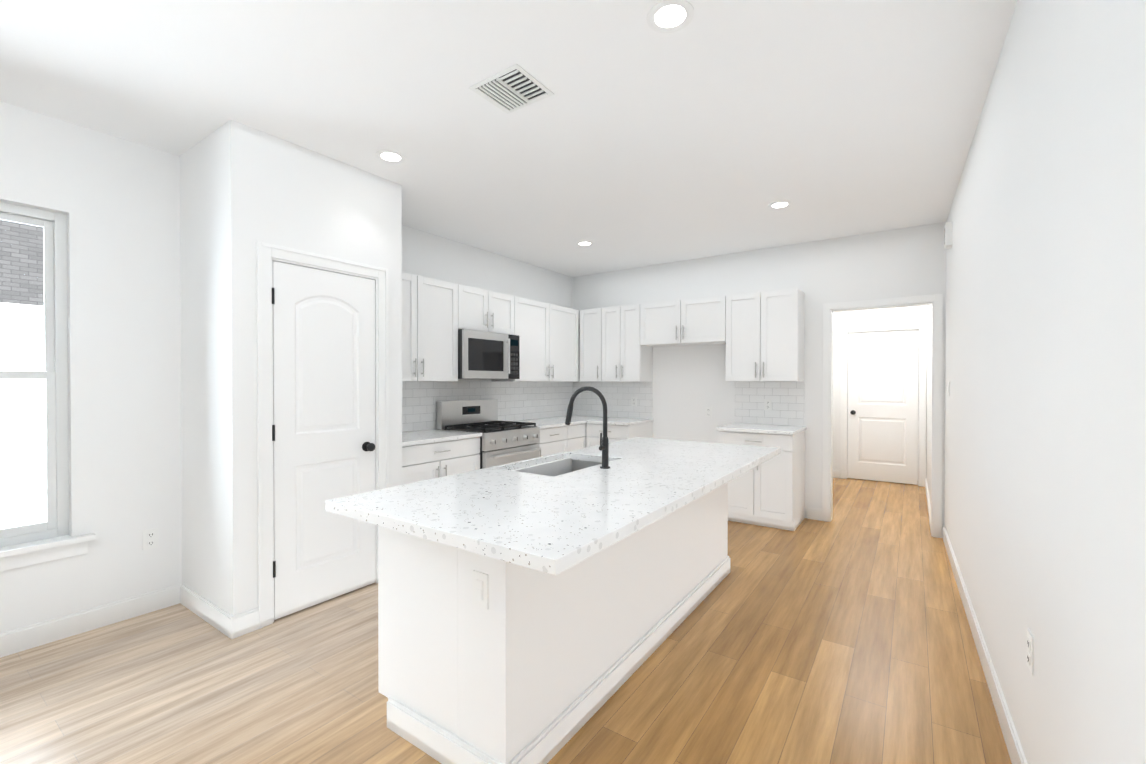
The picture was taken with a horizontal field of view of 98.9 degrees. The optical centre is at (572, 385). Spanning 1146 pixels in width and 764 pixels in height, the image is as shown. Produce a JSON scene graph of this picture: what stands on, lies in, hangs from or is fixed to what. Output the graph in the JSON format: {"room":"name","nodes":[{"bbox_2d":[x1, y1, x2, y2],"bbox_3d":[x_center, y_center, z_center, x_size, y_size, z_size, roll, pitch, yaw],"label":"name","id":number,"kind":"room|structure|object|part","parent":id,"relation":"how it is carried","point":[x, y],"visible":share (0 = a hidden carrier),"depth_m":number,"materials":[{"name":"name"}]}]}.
{"room":"kitchen","nodes":[
{"label":"kitchen","id":0,"kind":"room"},
{"bbox_2d":[0,101,571,632],"bbox_3d":[-2.341,-0.035,3.221,0.120,2.740,8.260,0,0,35],"label":"wall","id":1,"kind":"structure","parent":0,"point":[116,199],"depth_m":2.78,"materials":[{"name":"paint"}]},
{"bbox_2d":[0,202,95,570],"bbox_3d":[-2.966,-0.001,2.267,0.170,1.835,1.070,0,0,35],"label":"window","id":2,"kind":"structure","parent":1,"relation":"in","point":[54,374],"depth_m":2.61,"materials":[{"name":"white plastic"}]},
{"bbox_2d":[0,583,181,657],"bbox_3d":[-3.188,1.287,1.891,0.013,0.115,4.854,0,0,35],"label":"baseboard","id":3,"kind":"structure","parent":1,"relation":"attached to","point":[35,635],"depth_m":2.66,"materials":[{"name":"paint"}]},
{"bbox_2d":[143,528,158,549],"bbox_3d":[-2.493,0.907,2.895,0.008,0.116,0.072,0,0,35],"label":"electrical outlet","id":4,"kind":"object","parent":1,"relation":"attached to","point":[150,538],"visible":1,"depth_m":2.89,"materials":[{"name":"white plastic"}]},
{"bbox_2d":[402,272,461,381],"bbox_3d":[-1.421,-0.472,4.146,0.330,0.880,0.886,0,0,35],"label":"upper cabinet","id":5,"kind":"object","parent":1,"relation":"attached to","point":[431,308],"depth_m":4.17,"materials":[{"name":"paint"}]},
{"bbox_2d":[462,285,513,334],"bbox_3d":[-0.953,-0.714,4.821,0.330,0.405,0.759,0,0,35],"label":"upper cabinet","id":6,"kind":"object","parent":1,"relation":"attached to","point":[482,310],"depth_m":4.71,"materials":[{"name":"paint"}]},
{"bbox_2d":[458,329,519,378],"bbox_3d":[-0.903,-0.283,4.790,0.450,0.447,0.752,0,0,35],"label":"microwave","id":7,"kind":"object","parent":6,"relation":"attached to","point":[486,355],"visible":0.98,"depth_m":4.62,"materials":[{"name":"grey metal"}]},
{"bbox_2d":[491,296,581,381],"bbox_3d":[-0.366,-0.482,5.613,0.394,0.880,1.208,0,0,35],"label":"upper cabinet","id":8,"kind":"object","parent":1,"relation":"attached to","point":[550,335],"depth_m":5.49,"materials":[{"name":"paint"}]},
{"bbox_2d":[180,120,401,615],"bbox_3d":[-1.808,-0.035,3.235,0.740,2.740,1.050,0,0,35],"label":"wall","id":9,"kind":"structure","parent":0,"point":[244,189],"depth_m":2.78,"materials":[{"name":"paint"}]},
{"bbox_2d":[180,584,231,638],"bbox_3d":[-2.106,1.281,2.804,0.728,0.115,0.013,0,0,35],"label":"baseboard","id":10,"kind":"structure","parent":9,"relation":"attached to","point":[211,613],"depth_m":2.77,"materials":[{"name":"paint"}]},
{"bbox_2d":[231,608,258,638],"bbox_3d":[-1.502,1.279,3.025,0.013,0.115,1.062,0,0,35],"label":"baseboard","id":11,"kind":"structure","parent":9,"relation":"attached to","point":[246,622],"depth_m":2.64,"materials":[{"name":"paint"}]},
{"bbox_2d":[256,241,388,628],"bbox_3d":[-1.538,0.273,3.050,0.117,2.126,0.812,0,0,35],"label":"door frame","id":12,"kind":"structure","parent":9,"relation":"attached to","point":[267,254],"depth_m":2.74,"materials":[{"name":"paint"}]},
{"bbox_2d":[272,261,375,619],"bbox_3d":[-1.495,0.313,3.012,0.110,2.028,0.648,0,0,35],"label":"pantry door","id":13,"kind":"structure","parent":9,"relation":"in","point":[323,372],"depth_m":2.99,"materials":[{"name":"paint"}]},
{"bbox_3d":[-1.503,0.267,2.998,0.075,1.630,0.612,0,1,38],"label":"pantry door hardware","id":14,"kind":"part","parent":13,"relation":"part of","materials":[{"name":"white wood"}]},
{"bbox_2d":[0,478,1011,763],"bbox_3d":[0.075,1.386,3.126,4.770,0.100,11.200,0,0,35],"label":"floor","id":15,"kind":"structure","parent":0,"point":[844,636],"depth_m":2.23,"materials":[{"name":"brown wood"}]},
{"bbox_2d":[402,438,479,484],"bbox_3d":[-1.307,0.887,4.075,0.609,0.885,0.882,0,0,35],"label":"base cabinet","id":16,"kind":"object","parent":15,"relation":"on","point":[433,460],"depth_m":3.89,"materials":[{"name":"paint"}]},
{"bbox_2d":[402,430,481,445],"bbox_3d":[-1.297,0.429,4.064,0.634,0.030,0.882,0,0,35],"label":"countertop","id":17,"kind":"structure","parent":16,"relation":"on","point":[412,437],"depth_m":4.04,"materials":[{"name":"white stone"}]},
{"bbox_2d":[436,399,540,468],"bbox_3d":[-0.783,0.737,4.714,0.697,1.175,0.752,0,0,35],"label":"gas range","id":18,"kind":"object","parent":15,"relation":"on","point":[503,442],"visible":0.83,"depth_m":4.62,"materials":[{"name":"grey metal"}]},
{"bbox_2d":[537,426,565,456],"bbox_3d":[-0.447,0.878,5.316,0.609,0.885,0.607,0,0,35],"label":"base cabinet","id":19,"kind":"object","parent":15,"relation":"on","point":[552,441],"depth_m":5.13,"materials":[{"name":"paint"}]},
{"bbox_2d":[378,482,729,763],"bbox_3d":[0.147,0.896,2.742,0.750,0.885,2.348,0,0,35],"label":"kitchen island","id":20,"kind":"object","parent":15,"relation":"on","point":[539,610],"depth_m":1.84,"materials":[{"name":"paint"}]},
{"bbox_2d":[325,438,780,577],"bbox_3d":[0.235,0.445,2.565,1.075,0.040,2.530,0,0,35],"label":"island countertop","id":21,"kind":"structure","parent":20,"relation":"on","point":[550,514],"depth_m":1.86,"materials":[{"name":"white stone"}]},
{"bbox_2d":[565,386,609,468],"bbox_3d":[0.064,0.215,2.570,0.277,0.419,0.088,0,1,35],"label":"faucet","id":22,"kind":"object","parent":21,"relation":"on","point":[604,441],"depth_m":2.51,"materials":[{"name":"black metal"}]},
{"bbox_2d":[566,422,585,451],"bbox_3d":[-0.191,0.875,5.629,0.673,0.885,0.439,0,0,35],"label":"base cabinet","id":23,"kind":"object","parent":15,"relation":"on","point":[576,432],"depth_m":5.48,"materials":[{"name":"paint"}]},
{"bbox_2d":[586,422,651,447],"bbox_3d":[0.520,0.875,5.714,0.568,0.885,0.670,0,0,35],"label":"base cabinet","id":24,"kind":"object","parent":15,"relation":"on","point":[616,431],"depth_m":5.52,"materials":[{"name":"paint"}]},
{"bbox_2d":[515,414,593,429],"bbox_3d":[-0.178,0.418,5.680,0.634,0.030,1.516,0,0,35],"label":"countertop","id":25,"kind":"structure","parent":24,"relation":"on","point":[544,423],"depth_m":5.60,"materials":[{"name":"white stone"}]},
{"bbox_2d":[590,418,653,425],"bbox_3d":[0.555,0.417,5.708,0.538,0.030,0.635,0,0,35],"label":"countertop","id":26,"kind":"structure","parent":24,"relation":"on","point":[629,421],"depth_m":5.60,"materials":[{"name":"white stone"}]},
{"bbox_2d":[718,430,804,530],"bbox_3d":[1.860,0.881,4.822,0.670,0.885,0.611,0,0,35],"label":"base cabinet","id":27,"kind":"object","parent":15,"relation":"on","point":[770,493],"depth_m":4.54,"materials":[{"name":"paint"}]},
{"bbox_2d":[716,422,805,433],"bbox_3d":[1.853,0.424,4.809,0.700,0.030,0.635,0,0,35],"label":"countertop","id":28,"kind":"structure","parent":27,"relation":"on","point":[738,427],"depth_m":4.64,"materials":[{"name":"white stone"}]},
{"bbox_2d":[0,0,1016,276],"bbox_3d":[0.075,-1.454,3.106,4.770,0.100,11.200,0,0,35],"label":"ceiling","id":29,"kind":"structure","parent":0,"point":[708,130],"depth_m":2.42,"materials":[{"name":"paint"}]},
{"bbox_2d":[375,150,405,163],"bbox_3d":[-1.118,-1.401,3.009,0.176,0.004,0.176,0,0,35],"label":"recessed light","id":30,"kind":"object","parent":29,"relation":"in","point":[394,157],"visible":1,"depth_m":3.00,"materials":[{"name":"paint"}]},
{"bbox_2d":[468,64,553,113],"bbox_3d":[-0.290,-1.393,2.325,0.300,0.010,0.270,0,0,35],"label":"ceiling vent","id":31,"kind":"object","parent":29,"relation":"in","point":[515,87],"visible":1,"depth_m":2.31,"materials":[{"name":"white plastic"}]},
{"bbox_2d":[576,241,593,245],"bbox_3d":[0.119,-1.415,4.900,0.176,0.004,0.176,0,0,35],"label":"recessed light","id":32,"kind":"object","parent":29,"relation":"in","point":[584,243],"visible":1,"depth_m":4.89,"materials":[{"name":"paint"}]},
{"bbox_2d":[647,0,693,32],"bbox_3d":[0.367,-1.393,1.852,0.176,0.004,0.176,0,0,35],"label":"recessed light","id":33,"kind":"object","parent":29,"relation":"in","point":[668,13],"visible":1,"depth_m":1.85,"materials":[{"name":"paint"}]},
{"bbox_2d":[768,201,791,208],"bbox_3d":[1.615,-1.407,3.828,0.176,0.004,0.176,0,0,35],"label":"recessed light","id":34,"kind":"object","parent":29,"relation":"in","point":[778,204],"visible":1,"depth_m":3.82,"materials":[{"name":"paint"}]},
{"bbox_2d":[572,222,945,537],"bbox_3d":[1.658,-0.051,5.401,3.970,2.740,0.120,0,0,35],"label":"wall","id":35,"kind":"structure","parent":0,"point":[690,383],"depth_m":5.02,"materials":[{"name":"paint"}]},
{"bbox_2d":[582,307,605,381],"bbox_3d":[0.327,-0.485,6.045,0.374,0.880,0.330,0,0,35],"label":"upper cabinet","id":36,"kind":"object","parent":35,"relation":"attached to","point":[593,320],"depth_m":5.90,"materials":[{"name":"paint"}]},
{"bbox_2d":[606,303,652,381],"bbox_3d":[0.641,-0.484,5.827,0.630,0.880,0.330,0,0,35],"label":"upper cabinet","id":37,"kind":"object","parent":35,"relation":"attached to","point":[628,359],"depth_m":5.66,"materials":[{"name":"paint"}]},
{"bbox_2d":[646,295,725,347],"bbox_3d":[1.250,-0.686,5.404,0.970,0.470,0.330,0,0,35],"label":"upper cabinet","id":38,"kind":"object","parent":35,"relation":"attached to","point":[697,321],"depth_m":5.24,"materials":[{"name":"paint"}]},
{"bbox_2d":[631,396,771,409],"bbox_3d":[1.377,0.199,5.506,1.622,0.116,0.008,0,1,35],"label":"backsplash","id":39,"kind":"structure","parent":35,"relation":"attached to","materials":[{"name":"white tile"}]},
{"bbox_2d":[705,407,711,417],"bbox_3d":[1.502,0.299,5.434,0.072,0.116,0.008,0,0,35],"label":"outlet","id":40,"kind":"object","parent":35,"relation":"attached to","point":[708,411],"visible":1,"depth_m":5.43,"materials":[{"name":"white plastic"}]},
{"bbox_2d":[726,288,803,381],"bbox_3d":[1.903,-0.477,4.953,0.740,0.880,0.330,0,0,35],"label":"upper cabinet","id":41,"kind":"object","parent":35,"relation":"attached to","point":[760,335],"depth_m":4.78,"materials":[{"name":"paint"}]},
{"bbox_2d":[807,507,821,520],"bbox_3d":[1.693,1.263,5.305,1.808,0.115,0.013,0,0,35],"label":"baseboard","id":42,"kind":"structure","parent":35,"relation":"attached to","point":[814,513],"depth_m":4.82,"materials":[{"name":"paint"}]},
{"bbox_2d":[822,294,942,537],"bbox_3d":[2.854,0.267,4.567,0.934,2.117,0.133,0,0,35],"label":"door frame","id":43,"kind":"structure","parent":35,"relation":"attached to","point":[934,301],"depth_m":4.41,"materials":[{"name":"paint"}]},
{"bbox_2d":[833,312,834,469],"bbox_3d":[2.994,-0.055,6.057,0.120,2.740,2.480,0,0,35],"label":"wall","id":44,"kind":"structure","parent":0,"point":[833,312],"depth_m":6.94,"materials":[{"name":"paint"}]},
{"bbox_2d":[834,306,923,477],"bbox_3d":[4.160,-0.060,6.685,1.020,2.740,0.120,0,0,35],"label":"wall","id":45,"kind":"structure","parent":0,"point":[914,314],"depth_m":6.78,"materials":[{"name":"paint"}]},
{"bbox_2d":[833,470,838,477],"bbox_3d":[4.129,1.253,6.635,1.073,0.115,0.013,0,0,35],"label":"baseboard","id":46,"kind":"structure","parent":45,"relation":"attached to","point":[835,473],"depth_m":6.92,"materials":[{"name":"paint"}]},
{"bbox_2d":[847,330,917,484],"bbox_3d":[4.189,0.287,6.652,0.806,2.028,0.035,0,0,35],"label":"hall door","id":47,"kind":"structure","parent":45,"relation":"in","point":[883,404],"depth_m":6.63,"materials":[{"name":"paint"}]},
{"bbox_2d":[840,322,926,486],"bbox_3d":[4.192,0.248,6.655,0.982,2.126,0.137,0,0,35],"label":"door frame","id":48,"kind":"structure","parent":45,"relation":"attached to","point":[921,327],"depth_m":6.53,"materials":[{"name":"paint"}]},
{"bbox_2d":[923,305,931,505],"bbox_3d":[3.968,-0.050,5.382,0.150,2.740,2.480,0,0,35],"label":"wall","id":49,"kind":"structure","parent":0,"point":[927,318],"depth_m":5.50,"materials":[{"name":"paint"}]},
{"bbox_2d":[925,478,930,530],"bbox_3d":[3.892,1.262,5.371,0.013,0.115,2.360,0,0,35],"label":"baseboard","id":50,"kind":"structure","parent":49,"relation":"attached to","point":[928,500],"depth_m":5.16,"materials":[{"name":"paint"}]},
{"bbox_2d":[944,0,1145,763],"bbox_3d":[1.060,-0.018,0.837,0.333,2.740,8.370,0,0,35],"label":"wall","id":51,"kind":"structure","parent":0,"point":[1045,439],"depth_m":1.32,"materials":[{"name":"paint"}]},
{"bbox_2d":[944,221,951,248],"bbox_3d":[2.931,-1.169,3.830,0.045,0.180,0.131,0,0,35],"label":"door chime","id":52,"kind":"object","parent":51,"relation":"attached to","point":[948,235],"visible":1,"depth_m":3.78,"materials":[{"name":"white plastic"}]},
{"bbox_2d":[943,525,1027,763],"bbox_3d":[1.018,1.294,0.904,0.217,0.115,8.018,0,0,35],"label":"baseboard","id":53,"kind":"structure","parent":51,"relation":"attached to","point":[1013,744],"depth_m":2.18,"materials":[{"name":"paint"}]},
{"bbox_2d":[1027,629,1033,674],"bbox_3d":[1.454,0.847,1.560,0.009,0.116,0.072,0,0,35],"label":"electrical outlet","id":54,"kind":"object","parent":51,"relation":"attached to","point":[1030,651],"visible":1,"depth_m":1.55,"materials":[{"name":"white plastic"}]},
{"label":"outside","id":55,"kind":"structure","parent":0,"visible":0},
{"bbox_2d":[0,220,45,528],"bbox_3d":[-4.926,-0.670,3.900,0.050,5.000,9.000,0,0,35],"label":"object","id":56,"kind":"structure","parent":55,"point":[21,258],"depth_m":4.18,"materials":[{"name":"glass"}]}
]}

